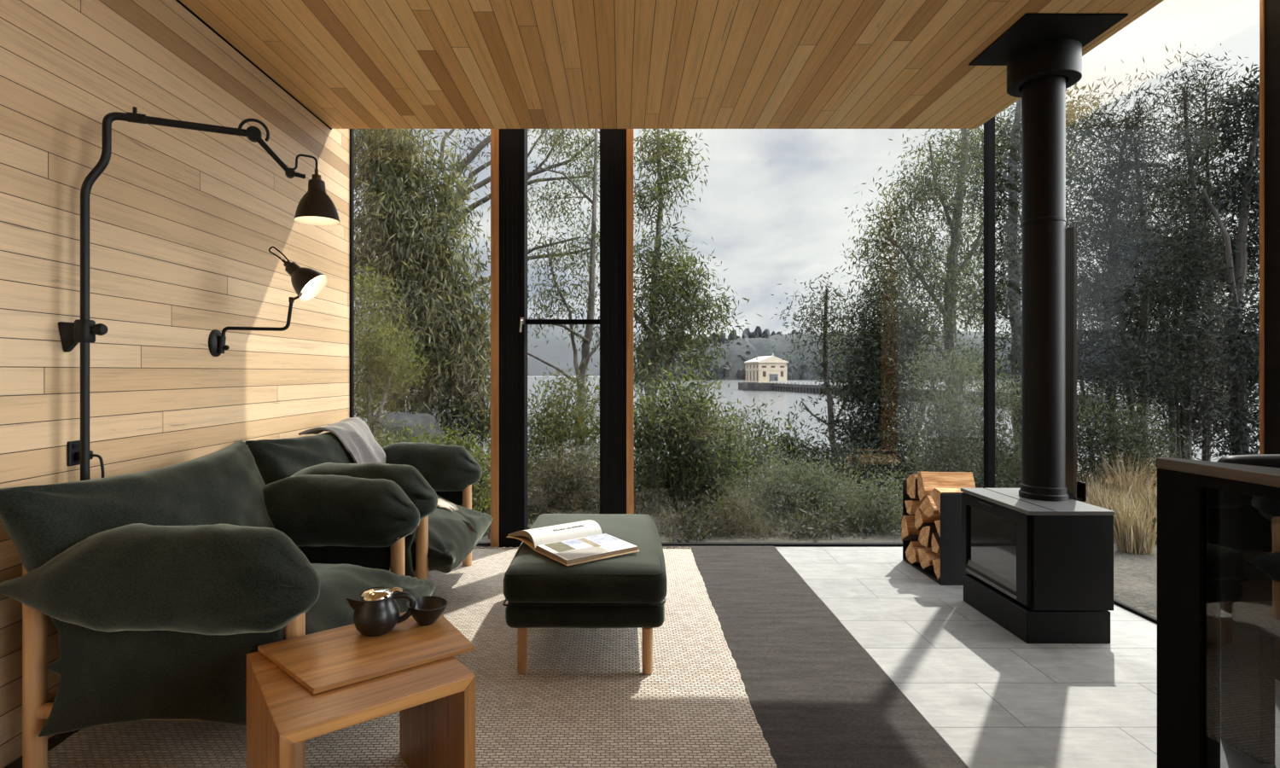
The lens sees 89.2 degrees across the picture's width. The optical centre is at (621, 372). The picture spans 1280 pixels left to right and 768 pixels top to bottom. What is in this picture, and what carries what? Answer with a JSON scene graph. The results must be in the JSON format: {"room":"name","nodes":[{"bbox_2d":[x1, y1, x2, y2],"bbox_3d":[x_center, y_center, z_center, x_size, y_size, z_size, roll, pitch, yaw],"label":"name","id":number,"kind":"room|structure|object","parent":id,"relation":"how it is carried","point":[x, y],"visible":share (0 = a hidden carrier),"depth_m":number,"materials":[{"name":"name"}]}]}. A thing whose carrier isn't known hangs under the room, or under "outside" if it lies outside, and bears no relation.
{"room":"living room","nodes":[
{"label":"living room","id":0,"kind":"room"},
{"bbox_2d":[0,0,349,767],"bbox_3d":[-1.865,-0.450,0.657,0.150,3.200,7.315,0,0,0],"label":"wall","id":1,"kind":"structure","parent":0,"point":[184,224],"depth_m":2.47,"materials":[{"name":"beige wood"}]},
{"bbox_2d":[67,440,80,465],"bbox_3d":[-1.783,0.265,2.116,0.014,0.080,0.046,0,0,0],"label":"power outlet","id":2,"kind":"object","parent":1,"relation":"attached to","point":[72,446],"visible":0.88,"depth_m":2.11,"materials":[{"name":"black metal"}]},
{"bbox_2d":[72,443,79,448],"bbox_3d":[-1.778,0.241,2.116,0.004,0.014,0.024,0,0,0],"label":"switch","id":3,"kind":"object","parent":2,"relation":"attached to","point":[74,445],"depth_m":2.11,"materials":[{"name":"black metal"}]},
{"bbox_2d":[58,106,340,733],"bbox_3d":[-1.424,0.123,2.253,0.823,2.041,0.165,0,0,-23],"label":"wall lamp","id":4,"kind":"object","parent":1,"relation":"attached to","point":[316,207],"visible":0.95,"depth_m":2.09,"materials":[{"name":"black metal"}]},
{"bbox_2d":[311,168,321,180],"bbox_3d":[-1.121,-0.724,2.388,0.038,0.044,0.038,0,0,0],"label":"socket","id":5,"kind":"object","parent":4,"relation":"attached to","point":[314,177],"depth_m":2.38,"materials":[{"name":"gold metal"}]},
{"bbox_2d":[175,0,331,129],"bbox_3d":[-1.787,-1.496,0.500,0.006,0.007,7.000,0,0,0],"label":"trim","id":6,"kind":"structure","parent":1,"relation":"attached to","point":[177,1],"depth_m":3.08,"materials":[{"name":"brown wood"}]},
{"bbox_2d":[208,246,328,356],"bbox_3d":[-1.565,-0.318,2.909,0.465,0.501,0.157,0,0,-6],"label":"wall lamp","id":7,"kind":"object","parent":1,"relation":"attached to","point":[307,283],"visible":1,"depth_m":2.90,"materials":[{"name":"black metal"}]},
{"bbox_2d":[281,259,290,267],"bbox_3d":[-1.509,-0.487,2.930,0.049,0.048,0.038,0,0,0],"label":"socket","id":8,"kind":"object","parent":7,"relation":"attached to","point":[287,264],"depth_m":2.92,"materials":[{"name":"gold metal"}]},
{"bbox_2d":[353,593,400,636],"bbox_3d":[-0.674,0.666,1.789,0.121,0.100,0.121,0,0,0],"label":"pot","id":9,"kind":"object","parent":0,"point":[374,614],"depth_m":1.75,"materials":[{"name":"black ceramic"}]},
{"bbox_2d":[349,128,498,547],"bbox_3d":[-1.296,-0.450,4.288,0.993,3.206,0.117,0,0,0],"label":"window","id":10,"kind":"structure","parent":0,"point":[352,130],"depth_m":4.23,"materials":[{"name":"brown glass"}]},
{"bbox_2d":[179,0,1163,128],"bbox_3d":[0.200,-1.770,0.500,3.980,0.540,7.000,0,0,0],"label":"ceiling","id":11,"kind":"structure","parent":0,"point":[353,64],"depth_m":3.08,"materials":[{"name":"brown wood"}]},
{"bbox_2d":[773,546,1279,767],"bbox_3d":[0.280,1.240,0.667,4.440,0.180,7.335,0,0,0],"label":"floor","id":12,"kind":"structure","parent":0,"point":[997,699],"depth_m":2.48,"materials":[{"name":"grey tile"}]},
{"bbox_2d":[3,546,968,767],"bbox_3d":[-0.392,1.147,0.641,2.793,0.006,7.263,0,0,0],"label":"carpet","id":13,"kind":"object","parent":12,"relation":"on","point":[817,699],"visible":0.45,"depth_m":2.44,"materials":[{"name":"grey carpet"}]},
{"bbox_2d":[47,546,777,767],"bbox_3d":[-0.636,1.133,1.635,2.171,0.020,5.078,0,0,0],"label":"area rug","id":14,"kind":"object","parent":13,"relation":"on","point":[584,698],"visible":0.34,"depth_m":2.18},
{"bbox_2d":[0,440,436,767],"bbox_3d":[-1.227,0.709,2.204,0.950,0.848,1.087,0,0,1],"label":"armchair","id":15,"kind":"object","parent":14,"relation":"on","point":[157,586],"visible":0.94,"depth_m":1.75,"materials":[{"name":"green fabric"}]},
{"bbox_2d":[0,440,274,629],"bbox_3d":[-1.516,0.536,2.208,0.348,0.504,1.020,0,0,1],"label":"cushion","id":16,"kind":"object","parent":15,"relation":"on","point":[58,530],"depth_m":1.88,"materials":[{"name":"green fabric"}]},
{"bbox_2d":[0,523,320,634],"bbox_3d":[-1.268,0.563,1.782,0.880,0.290,0.243,0,0,1],"label":"cushion","id":17,"kind":"object","parent":15,"relation":"on","point":[90,578],"depth_m":1.69,"materials":[{"name":"green fabric"}]},
{"bbox_2d":[262,474,419,546],"bbox_3d":[-1.256,0.559,2.629,0.880,0.288,0.238,0,0,1],"label":"cushion","id":18,"kind":"object","parent":15,"relation":"on","point":[312,510],"depth_m":2.54,"materials":[{"name":"green fabric"}]},
{"bbox_2d":[305,563,436,634],"bbox_3d":[-1.137,0.850,2.203,0.770,0.312,0.840,0,0,1],"label":"seat cushion","id":19,"kind":"object","parent":15,"relation":"on","point":[331,609],"depth_m":2.28,"materials":[{"name":"green fabric"}]},
{"bbox_2d":[246,611,475,767],"bbox_3d":[-0.634,0.924,1.647,0.500,0.416,0.480,0,0,-37],"label":"side table","id":20,"kind":"object","parent":14,"relation":"on","point":[300,689],"visible":0.89,"depth_m":1.57,"materials":[{"name":"brown wood"}]},
{"bbox_2d":[345,587,416,636],"bbox_3d":[-0.661,0.657,1.787,0.147,0.118,0.123,0,0,13],"label":"teapot","id":21,"kind":"object","parent":20,"relation":"on","point":[376,609],"visible":1,"depth_m":1.75,"materials":[{"name":"ceramic"}]},
{"bbox_2d":[406,595,448,625],"bbox_3d":[-0.554,0.686,1.854,0.113,0.063,0.113,0,0,0],"label":"bowl","id":22,"kind":"object","parent":20,"relation":"on","point":[427,609],"visible":0.98,"depth_m":1.84,"materials":[{"name":"black ceramic"}]},
{"bbox_2d":[244,431,493,580],"bbox_3d":[-1.240,0.709,3.419,0.950,0.848,1.087,0,0,1],"label":"armchair","id":23,"kind":"object","parent":14,"relation":"on","point":[441,541],"visible":0.55,"depth_m":3.14,"materials":[{"name":"green fabric"}]},
{"bbox_2d":[244,431,354,484],"bbox_3d":[-1.528,0.536,3.426,0.348,0.504,1.020,0,0,1],"label":"cushion","id":24,"kind":"object","parent":23,"relation":"on","point":[278,459],"depth_m":3.04,"materials":[{"name":"green fabric"}]},
{"bbox_2d":[290,462,437,521],"bbox_3d":[-1.285,0.563,2.998,0.880,0.290,0.243,0,0,1],"label":"cushion","id":25,"kind":"object","parent":23,"relation":"on","point":[418,490],"depth_m":2.94,"materials":[{"name":"green fabric"}]},
{"bbox_2d":[298,417,477,533],"bbox_3d":[-1.256,0.640,3.651,0.901,0.756,0.512,0,0,-10],"label":"throw blanket","id":26,"kind":"object","parent":23,"relation":"on","point":[354,433],"visible":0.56,"depth_m":3.53,"materials":[{"name":"grey fabric"}]},
{"bbox_2d":[381,442,482,491],"bbox_3d":[-1.265,0.559,3.844,0.880,0.288,0.238,0,0,1],"label":"cushion","id":27,"kind":"object","parent":23,"relation":"on","point":[445,468],"depth_m":3.76,"materials":[{"name":"green fabric"}]},
{"bbox_2d":[410,504,493,573],"bbox_3d":[-1.150,0.850,3.417,0.770,0.312,0.840,0,0,1],"label":"seat cushion","id":28,"kind":"object","parent":23,"relation":"on","point":[441,541],"depth_m":3.18,"materials":[{"name":"green fabric"}]},
{"bbox_2d":[502,513,667,674],"bbox_3d":[-0.137,0.930,2.922,0.645,0.406,1.067,0,0,0],"label":"ottoman","id":29,"kind":"object","parent":14,"relation":"on","point":[627,590],"visible":0.84,"depth_m":2.42,"materials":[{"name":"green fabric"}]},
{"bbox_2d":[506,519,639,565],"bbox_3d":[-0.216,0.697,2.746,0.343,0.064,0.519,0,0,-36],"label":"open book","id":30,"kind":"object","parent":29,"relation":"on","point":[584,541],"visible":1,"depth_m":2.68,"materials":[{"name":"paper"}]},
{"bbox_2d":[543,541,575,552],"bbox_3d":[-0.248,0.705,2.615,0.080,0.004,0.125,0,0,-36],"label":"picture","id":31,"kind":"object","parent":30,"relation":"on","point":[548,546],"depth_m":2.61},
{"bbox_2d":[552,524,584,531],"bbox_3d":[-0.232,0.669,2.797,0.156,0.008,0.029,0,0,-36],"label":"text","id":32,"kind":"object","parent":30,"relation":"on","point":[557,527],"depth_m":2.79},
{"bbox_2d":[561,538,584,546],"bbox_3d":[-0.199,0.704,2.684,0.080,0.002,0.070,0,0,-36],"label":"picture","id":33,"kind":"object","parent":30,"relation":"on","point":[565,542],"depth_m":2.68},
{"bbox_2d":[578,537,601,546],"bbox_3d":[-0.131,0.705,2.684,0.030,0.004,0.140,0,0,-36],"label":"picture","id":34,"kind":"object","parent":30,"relation":"on","point":[583,542],"depth_m":2.69},
{"bbox_2d":[583,533,619,543],"bbox_3d":[-0.088,0.706,2.748,0.115,0.005,0.123,0,0,-36],"label":"picture","id":35,"kind":"object","parent":30,"relation":"on","point":[588,538],"depth_m":2.74},
{"bbox_2d":[505,599,664,628],"bbox_3d":[-0.137,0.915,2.922,0.617,0.113,1.035,0,0,0],"label":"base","id":36,"kind":"object","parent":29,"relation":"on","point":[519,613],"depth_m":2.41,"materials":[{"name":"green fabric"}]},
{"bbox_2d":[503,513,667,603],"bbox_3d":[-0.137,0.808,2.922,0.645,0.160,1.067,0,0,0],"label":"seat cushion","id":37,"kind":"object","parent":29,"relation":"on","point":[531,577],"depth_m":2.43,"materials":[{"name":"green fabric"}]},
{"bbox_2d":[498,128,527,546],"bbox_3d":[-0.716,-0.450,4.282,0.168,3.200,0.191,0,0,0],"label":"upright","id":38,"kind":"object","parent":12,"relation":"on","point":[512,142],"visible":0.94,"depth_m":4.24,"materials":[{"name":"black metal"}]},
{"bbox_2d":[525,319,599,324],"bbox_3d":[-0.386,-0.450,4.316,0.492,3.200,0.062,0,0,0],"label":"crossbar","id":39,"kind":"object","parent":38,"relation":"attached to","point":[527,321],"depth_m":4.29,"materials":[{"name":"black metal"}]},
{"bbox_2d":[599,128,626,514],"bbox_3d":[-0.053,-0.450,4.306,0.174,3.200,0.142,0,0,0],"label":"upright","id":40,"kind":"object","parent":12,"relation":"on","point":[613,142],"visible":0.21,"depth_m":4.24,"materials":[{"name":"black metal"}]},
{"bbox_2d":[626,128,902,546],"bbox_3d":[1.242,-0.450,4.288,2.416,3.200,0.117,0,0,0],"label":"window","id":41,"kind":"structure","parent":12,"relation":"on","point":[662,544],"depth_m":4.23,"materials":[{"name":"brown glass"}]},
{"bbox_2d":[902,479,977,585],"bbox_3d":[1.876,0.904,3.732,0.308,0.492,0.467,0,0,0],"label":"rack","id":42,"kind":"object","parent":12,"relation":"on","point":[951,573],"visible":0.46,"depth_m":3.50,"materials":[{"name":"black metal"}]},
{"bbox_2d":[905,541,931,564],"bbox_3d":[1.867,1.072,3.863,0.290,0.132,0.145,0,0,0],"label":"log","id":43,"kind":"object","parent":42,"relation":"on","point":[911,552],"visible":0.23,"depth_m":3.83,"materials":[{"name":"brown wood"}]},
{"bbox_2d":[901,515,920,541],"bbox_3d":[1.851,0.949,3.912,0.280,0.163,0.098,0,0,0],"label":"log","id":44,"kind":"object","parent":43,"relation":"on","point":[910,532],"visible":0.3,"depth_m":3.90,"materials":[{"name":"brown wood"}]},
{"bbox_2d":[904,500,922,514],"bbox_3d":[1.863,0.805,3.892,0.282,0.094,0.105,0,0,0],"label":"log","id":45,"kind":"object","parent":44,"relation":"on","point":[910,505],"visible":0.27,"depth_m":3.86,"materials":[{"name":"brown wood"}]},
{"bbox_2d":[906,474,919,498],"bbox_3d":[1.868,0.675,3.858,0.288,0.150,0.118,0,0,0],"label":"log","id":46,"kind":"object","parent":45,"relation":"on","point":[912,488],"visible":0.21,"depth_m":3.84,"materials":[{"name":"brown wood"}]},
{"bbox_2d":[918,548,940,569],"bbox_3d":[1.861,1.073,3.698,0.273,0.111,0.150,0,0,0],"label":"log","id":47,"kind":"object","parent":42,"relation":"on","point":[926,555],"visible":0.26,"depth_m":3.68,"materials":[{"name":"brown wood"}]},
{"bbox_2d":[918,525,937,546],"bbox_3d":[1.867,0.926,3.694,0.286,0.133,0.148,0,0,0],"label":"log","id":48,"kind":"object","parent":47,"relation":"on","point":[925,536],"visible":0.21,"depth_m":3.66,"materials":[{"name":"brown wood"}]},
{"bbox_2d":[914,505,940,529],"bbox_3d":[1.860,0.849,3.764,0.270,0.145,0.107,0,0,0],"label":"log","id":49,"kind":"object","parent":48,"relation":"on","point":[922,520],"visible":0.22,"depth_m":3.73,"materials":[{"name":"brown wood"}]},
{"bbox_2d":[919,495,940,517],"bbox_3d":[1.869,0.757,3.665,0.288,0.121,0.186,0,0,0],"label":"log","id":50,"kind":"object","parent":48,"relation":"on","point":[928,508],"visible":0.27,"depth_m":3.64,"materials":[{"name":"brown wood"}]},
{"bbox_2d":[917,471,975,501],"bbox_3d":[1.876,0.661,3.739,0.297,0.173,0.093,0,0,0],"label":"log","id":51,"kind":"object","parent":50,"relation":"on","point":[927,481],"visible":0.55,"depth_m":3.72,"materials":[{"name":"brown wood"}]},
{"bbox_2d":[932,558,940,580],"bbox_3d":[1.865,1.070,3.550,0.280,0.130,0.088,0,0,0],"label":"log","id":52,"kind":"object","parent":42,"relation":"on","point":[936,562],"visible":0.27,"depth_m":3.54,"materials":[{"name":"brown wood"}]},
{"bbox_2d":[931,532,940,553],"bbox_3d":[1.865,0.941,3.558,0.287,0.105,0.091,0,0,0],"label":"log","id":53,"kind":"object","parent":52,"relation":"on","point":[935,537],"visible":0.21,"depth_m":3.56,"materials":[{"name":"brown wood"}]},
{"bbox_2d":[934,519,940,537],"bbox_3d":[1.863,0.849,3.542,0.273,0.102,0.075,0,0,0],"label":"log","id":54,"kind":"object","parent":53,"relation":"on","point":[937,522],"visible":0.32,"depth_m":3.53,"materials":[{"name":"brown wood"}]},
{"bbox_2d":[930,488,962,513],"bbox_3d":[1.868,0.708,3.566,0.282,0.138,0.125,0,0,0],"label":"log","id":55,"kind":"object","parent":54,"relation":"on","point":[935,493],"visible":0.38,"depth_m":3.54,"materials":[{"name":"brown wood"}]},
{"bbox_2d":[983,116,994,488],"bbox_3d":[2.430,-0.450,4.280,0.050,3.200,0.050,0,0,0],"label":"post","id":56,"kind":"object","parent":12,"relation":"on","point":[989,126],"visible":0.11,"depth_m":4.25,"materials":[{"name":"black metal"}]},
{"bbox_2d":[960,13,1128,643],"bbox_3d":[1.919,-0.175,3.002,0.457,2.650,0.584,0,0,0],"label":"wood stove","id":57,"kind":"object","parent":12,"relation":"on","point":[1038,558],"visible":1,"depth_m":2.96,"materials":[{"name":"black metal"}]},
{"bbox_2d":[1155,456,1279,767],"bbox_3d":[1.238,0.670,1.122,0.264,0.960,0.620,0,0,-27],"label":"kitchen island","id":58,"kind":"object","parent":12,"relation":"on","point":[1189,490],"visible":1,"depth_m":1.36,"materials":[{"name":"black wood"}]},
{"bbox_2d":[1217,453,1279,763],"bbox_3d":[2.099,0.703,1.814,0.472,0.893,0.480,0,0,0],"label":"stove","id":59,"kind":"object","parent":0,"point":[1249,524],"visible":0.84,"depth_m":1.99,"materials":[{"name":"black metal"}]},
{"bbox_2d":[1264,0,1279,680],"bbox_3d":[2.525,-0.450,-0.265,0.150,3.200,5.470,0,0,0],"label":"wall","id":60,"kind":"structure","parent":0,"point":[1271,8],"depth_m":2.44,"materials":[{"name":"black"}]},
{"bbox_2d":[1113,598,1157,623],"bbox_3d":[2.456,-0.450,3.380,0.028,3.200,1.770,0,0,0],"label":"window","id":61,"kind":"structure","parent":60,"relation":"in","point":[1117,602],"depth_m":3.08,"materials":[{"name":"black metal"}]},
{"bbox_2d":[1259,0,1264,454],"bbox_3d":[2.522,-0.450,2.477,0.156,3.200,0.014,0,0,0],"label":"trim","id":62,"kind":"structure","parent":60,"relation":"attached to","point":[1261,2],"depth_m":2.47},
{"label":"outside","id":63,"kind":"structure","parent":0,"visible":0},
{"bbox_2d":[471,459,1232,617],"bbox_3d":[2.000,6.211,46.000,240.000,9.882,100.000,0,0,0],"label":"ground","id":64,"kind":"structure","parent":63,"point":[1135,576],"depth_m":4.49,"materials":[{"name":"grey concrete"}]},
{"bbox_2d":[354,256,449,446],"bbox_3d":[-2.480,0.284,6.443,1.191,2.867,1.280,0,0,32],"label":"shrub","id":65,"kind":"object","parent":64,"relation":"on","point":[369,350],"visible":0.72,"depth_m":6.37,"materials":[{"name":"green plant"}]},
{"bbox_2d":[372,411,446,445],"bbox_3d":[-2.582,1.015,7.620,1.029,1.111,0.975,0,0,0],"label":"boulder","id":66,"kind":"object","parent":64,"relation":"on","point":[423,419],"visible":0.23,"depth_m":7.36,"materials":[{"name":"grey stone"}]},
{"bbox_2d":[372,407,490,527],"bbox_3d":[-1.683,1.103,5.796,1.734,1.559,1.163,0,0,12],"label":"shrub","id":67,"kind":"object","parent":64,"relation":"on","point":[480,504],"visible":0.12,"depth_m":5.80,"materials":[{"name":"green plant"}]},
{"bbox_2d":[354,128,532,463],"bbox_3d":[-2.650,-0.723,8.237,2.337,5.869,2.664,0,0,-44],"label":"tree","id":68,"kind":"object","parent":64,"relation":"on","point":[420,244],"visible":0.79,"depth_m":7.89,"materials":[{"name":"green plant"}]},
{"bbox_2d":[418,128,599,414],"bbox_3d":[-1.918,-1.370,13.137,4.253,7.881,1.727,0,0,12],"label":"tree","id":69,"kind":"object","parent":64,"relation":"on","point":[482,144],"visible":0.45,"depth_m":12.94,"materials":[{"name":"green plant"}]},
{"bbox_2d":[484,362,599,502],"bbox_3d":[-0.666,0.948,7.578,1.742,2.190,1.463,0,0,-21],"label":"shrub","id":70,"kind":"object","parent":64,"relation":"on","point":[554,421],"visible":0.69,"depth_m":7.48,"materials":[{"name":"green plant"}]},
{"bbox_2d":[527,128,635,488],"bbox_3d":[-0.881,-1.047,10.588,2.221,6.362,1.786,0,0,0],"label":"tree","id":71,"kind":"object","parent":64,"relation":"on","point":[586,340],"visible":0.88,"depth_m":10.48,"materials":[{"name":"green plant"}]},
{"bbox_2d":[527,430,645,522],"bbox_3d":[-0.520,1.229,6.116,1.593,1.363,1.239,0,0,-9],"label":"bush","id":72,"kind":"object","parent":64,"relation":"on","point":[558,485],"visible":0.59,"depth_m":5.94,"materials":[{"name":"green plant"}]},
{"bbox_2d":[582,128,762,490],"bbox_3d":[0.622,-0.654,9.008,2.287,6.156,1.718,0,0,-13],"label":"tree","id":73,"kind":"object","parent":64,"relation":"on","point":[651,352],"visible":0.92,"depth_m":8.89,"materials":[{"name":"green plant"}]},
{"bbox_2d":[591,352,773,516],"bbox_3d":[0.730,0.924,6.681,2.093,2.242,1.359,0,0,-5],"label":"shrub","id":74,"kind":"object","parent":64,"relation":"on","point":[691,472],"visible":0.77,"depth_m":6.52,"materials":[{"name":"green plant"}]},
{"bbox_2d":[642,469,824,540],"bbox_3d":[0.836,1.226,5.224,1.554,0.868,0.838,0,0,3],"label":"bush","id":75,"kind":"object","parent":64,"relation":"on","point":[720,526],"visible":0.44,"depth_m":5.16,"materials":[{"name":"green plant"}]},
{"bbox_2d":[709,397,813,500],"bbox_3d":[1.446,1.134,7.476,1.415,1.708,0.974,0,0,0],"label":"shrub","id":76,"kind":"object","parent":64,"relation":"on","point":[767,445],"visible":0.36,"depth_m":7.37,"materials":[{"name":"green plant"}]},
{"bbox_2d":[714,442,888,529],"bbox_3d":[1.591,1.238,5.970,1.599,1.192,1.338,0,0,24],"label":"round shrub","id":77,"kind":"object","parent":64,"relation":"on","point":[787,489],"visible":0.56,"depth_m":5.89,"materials":[{"name":"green plant"}]},
{"bbox_2d":[769,270,873,466],"bbox_3d":[4.473,0.403,13.932,2.628,5.267,2.090,0,0,0],"label":"tree","id":78,"kind":"object","parent":64,"relation":"on","point":[823,317],"visible":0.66,"depth_m":13.95,"materials":[{"name":"green plant"}]},
{"bbox_2d":[747,411,901,494],"bbox_3d":[2.702,1.484,8.966,2.198,1.867,1.471,0,0,0],"label":"shrub","id":79,"kind":"object","parent":64,"relation":"on","point":[788,439],"visible":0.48,"depth_m":8.85,"materials":[{"name":"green plant"}]},
{"bbox_2d":[475,453,1197,544],"bbox_3d":[14.290,3.677,24.866,65.514,5.490,41.556,0,0,0],"label":"undergrowth","id":80,"kind":"object","parent":64,"relation":"on","point":[807,527],"visible":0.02,"depth_m":5.16,"materials":[{"name":"green plant"}]},
{"bbox_2d":[799,455,916,537],"bbox_3d":[1.945,1.211,5.422,1.296,1.081,0.882,0,0,22],"label":"bush","id":81,"kind":"object","parent":64,"relation":"on","point":[875,515],"visible":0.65,"depth_m":5.34,"materials":[{"name":"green plant"}]},
{"bbox_2d":[802,247,981,489],"bbox_3d":[4.113,0.381,9.913,2.740,4.631,2.172,0,0,0],"label":"tree","id":82,"kind":"object","parent":64,"relation":"on","point":[876,382],"visible":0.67,"depth_m":9.72,"materials":[{"name":"green plant"}]},
{"bbox_2d":[834,105,1020,454],"bbox_3d":[6.010,-1.325,12.448,3.878,8.079,2.491,0,0,0],"label":"tree","id":83,"kind":"object","parent":64,"relation":"on","point":[952,264],"visible":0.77,"depth_m":12.38,"materials":[{"name":"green plant"}]},
{"bbox_2d":[874,334,1021,488],"bbox_3d":[3.984,0.723,7.283,2.164,2.442,1.561,0,0,-28],"label":"shrub","id":84,"kind":"object","parent":64,"relation":"on","point":[951,462],"visible":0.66,"depth_m":7.09,"materials":[{"name":"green plant"}]},
{"bbox_2d":[938,73,1129,479],"bbox_3d":[6.823,-0.984,10.511,2.822,7.631,2.068,0,0,-12],"label":"tree","id":85,"kind":"object","parent":64,"relation":"on","point":[1010,229],"visible":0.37,"depth_m":10.43,"materials":[{"name":"green plant"}]},
{"bbox_2d":[1076,470,1125,503],"bbox_3d":[4.332,1.151,5.991,0.699,0.554,0.597,0,0,0],"label":"tussock","id":86,"kind":"object","parent":64,"relation":"on","point":[1089,483],"visible":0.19,"depth_m":5.96,"materials":[{"name":"beige plant"}]},
{"bbox_2d":[1083,476,1138,509],"bbox_3d":[3.985,1.112,5.412,0.489,0.505,0.526,0,0,32],"label":"tussock","id":87,"kind":"object","parent":64,"relation":"on","point":[1092,497],"visible":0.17,"depth_m":5.38,"materials":[{"name":"beige plant"}]},
{"bbox_2d":[1017,379,1208,494],"bbox_3d":[4.883,0.877,6.376,1.647,1.685,1.104,0,0,0],"label":"shrub","id":88,"kind":"object","parent":64,"relation":"on","point":[1106,439],"visible":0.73,"depth_m":6.27,"materials":[{"name":"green plant"}]},
{"bbox_2d":[1079,447,1168,500],"bbox_3d":[4.873,1.048,6.412,0.844,0.753,0.795,0,0,0],"label":"tussock","id":89,"kind":"object","parent":64,"relation":"on","point":[1124,462],"visible":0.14,"depth_m":6.33,"materials":[{"name":"beige plant"}]},
{"bbox_2d":[1091,484,1157,541],"bbox_3d":[3.806,1.092,5.013,0.547,0.459,0.493,0,0,33],"label":"tussock","id":90,"kind":"object","parent":64,"relation":"on","point":[1120,503],"visible":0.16,"depth_m":4.98,"materials":[{"name":"beige plant"}]},
{"bbox_2d":[1093,493,1157,554],"bbox_3d":[3.650,1.076,4.608,0.542,0.450,0.478,0,0,0],"label":"tussock","id":91,"kind":"object","parent":64,"relation":"on","point":[1128,538],"visible":0.71,"depth_m":4.57,"materials":[{"name":"beige plant"}]},
{"bbox_2d":[1088,444,1169,511],"bbox_3d":[4.676,1.048,6.012,0.629,0.751,0.904,0,0,0],"label":"tussock","id":92,"kind":"object","parent":64,"relation":"on","point":[1125,485],"visible":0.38,"depth_m":5.98,"materials":[{"name":"beige plant"}]},
{"bbox_2d":[1020,57,1247,492],"bbox_3d":[6.338,-0.527,8.250,2.144,6.762,2.071,0,0,31],"label":"tree","id":93,"kind":"object","parent":64,"relation":"on","point":[1108,291],"visible":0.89,"depth_m":8.05,"materials":[{"name":"green plant"}]},
{"bbox_2d":[1117,482,1157,523],"bbox_3d":[4.185,1.106,5.193,0.471,0.472,0.455,0,0,0],"label":"tussock","id":94,"kind":"object","parent":64,"relation":"on","point":[1145,494],"visible":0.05,"depth_m":5.20,"materials":[{"name":"beige plant"}]},
{"bbox_2d":[1131,477,1157,540],"bbox_3d":[4.163,1.057,5.021,0.616,0.532,0.476,0,0,0],"label":"tussock","id":95,"kind":"object","parent":64,"relation":"on","point":[1152,493],"visible":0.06,"depth_m":5.02,"materials":[{"name":"beige plant"}]},
{"bbox_2d":[1128,446,1186,501],"bbox_3d":[5.321,1.065,6.583,0.763,0.744,0.709,0,0,-14],"label":"tussock","id":96,"kind":"object","parent":64,"relation":"on","point":[1154,468],"visible":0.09,"depth_m":6.54,"materials":[{"name":"beige plant"}]},
{"bbox_2d":[1100,41,1259,461],"bbox_3d":[7.864,-0.596,8.900,2.108,7.924,2.580,0,0,39],"label":"tree","id":97,"kind":"object","parent":64,"relation":"on","point":[1195,411],"visible":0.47,"depth_m":8.91,"materials":[{"name":"green plant"}]},
{"bbox_2d":[1157,57,1259,461],"bbox_3d":[7.187,0.017,7.425,1.974,7.063,1.645,0,0,-11],"label":"tree","id":98,"kind":"object","parent":64,"relation":"on","point":[1240,356],"visible":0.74,"depth_m":7.39,"materials":[{"name":"green plant"}]},
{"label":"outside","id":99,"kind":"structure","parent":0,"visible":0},
{"bbox_2d":[633,330,1255,379],"bbox_3d":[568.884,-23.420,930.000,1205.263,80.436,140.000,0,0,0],"label":"hill","id":100,"kind":"structure","parent":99,"point":[760,346],"depth_m":902.91,"materials":[{"name":"green plant"}]},
{"bbox_2d":[636,325,1203,379],"bbox_3d":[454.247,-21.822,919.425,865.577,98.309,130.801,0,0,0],"label":"treeline","id":101,"kind":"object","parent":100,"relation":"on","point":[741,374],"visible":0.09,"depth_m":873.00,"materials":[{"name":"green plant"}]},
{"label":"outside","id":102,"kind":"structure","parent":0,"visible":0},
{"bbox_2d":[354,377,1259,461],"bbox_3d":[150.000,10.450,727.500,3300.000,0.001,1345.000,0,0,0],"label":"lake","id":103,"kind":"structure","parent":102,"point":[786,400],"depth_m":196.08,"materials":[{"name":"grey liquid"}]},
{"bbox_2d":[743,382,747,390],"bbox_3d":[70.453,9.050,368.000,2.800,6.800,2.800,0,0,0],"label":"mooring pile","id":104,"kind":"object","parent":103,"relation":"in","point":[745,384],"visible":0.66,"depth_m":366.77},
{"bbox_2d":[738,380,1105,410],"bbox_3d":[99.631,8.185,283.315,57.049,6.530,227.511,0,0,0],"label":"pier","id":105,"kind":"structure","parent":103,"relation":"in","point":[795,387],"depth_m":329.70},
{"bbox_2d":[744,353,788,383],"bbox_3d":[84.490,-2.380,379.327,20.852,16.800,28.200,0,0,0],"label":"house","id":106,"kind":"structure","parent":105,"relation":"on","point":[766,369],"depth_m":367.13,"materials":[{"name":"stone"}]},
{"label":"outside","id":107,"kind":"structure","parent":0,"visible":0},
{"bbox_2d":[354,314,693,376],"bbox_3d":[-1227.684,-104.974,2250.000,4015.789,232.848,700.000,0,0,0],"label":"mountain","id":108,"kind":"structure","parent":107,"point":[557,351],"depth_m":2012.02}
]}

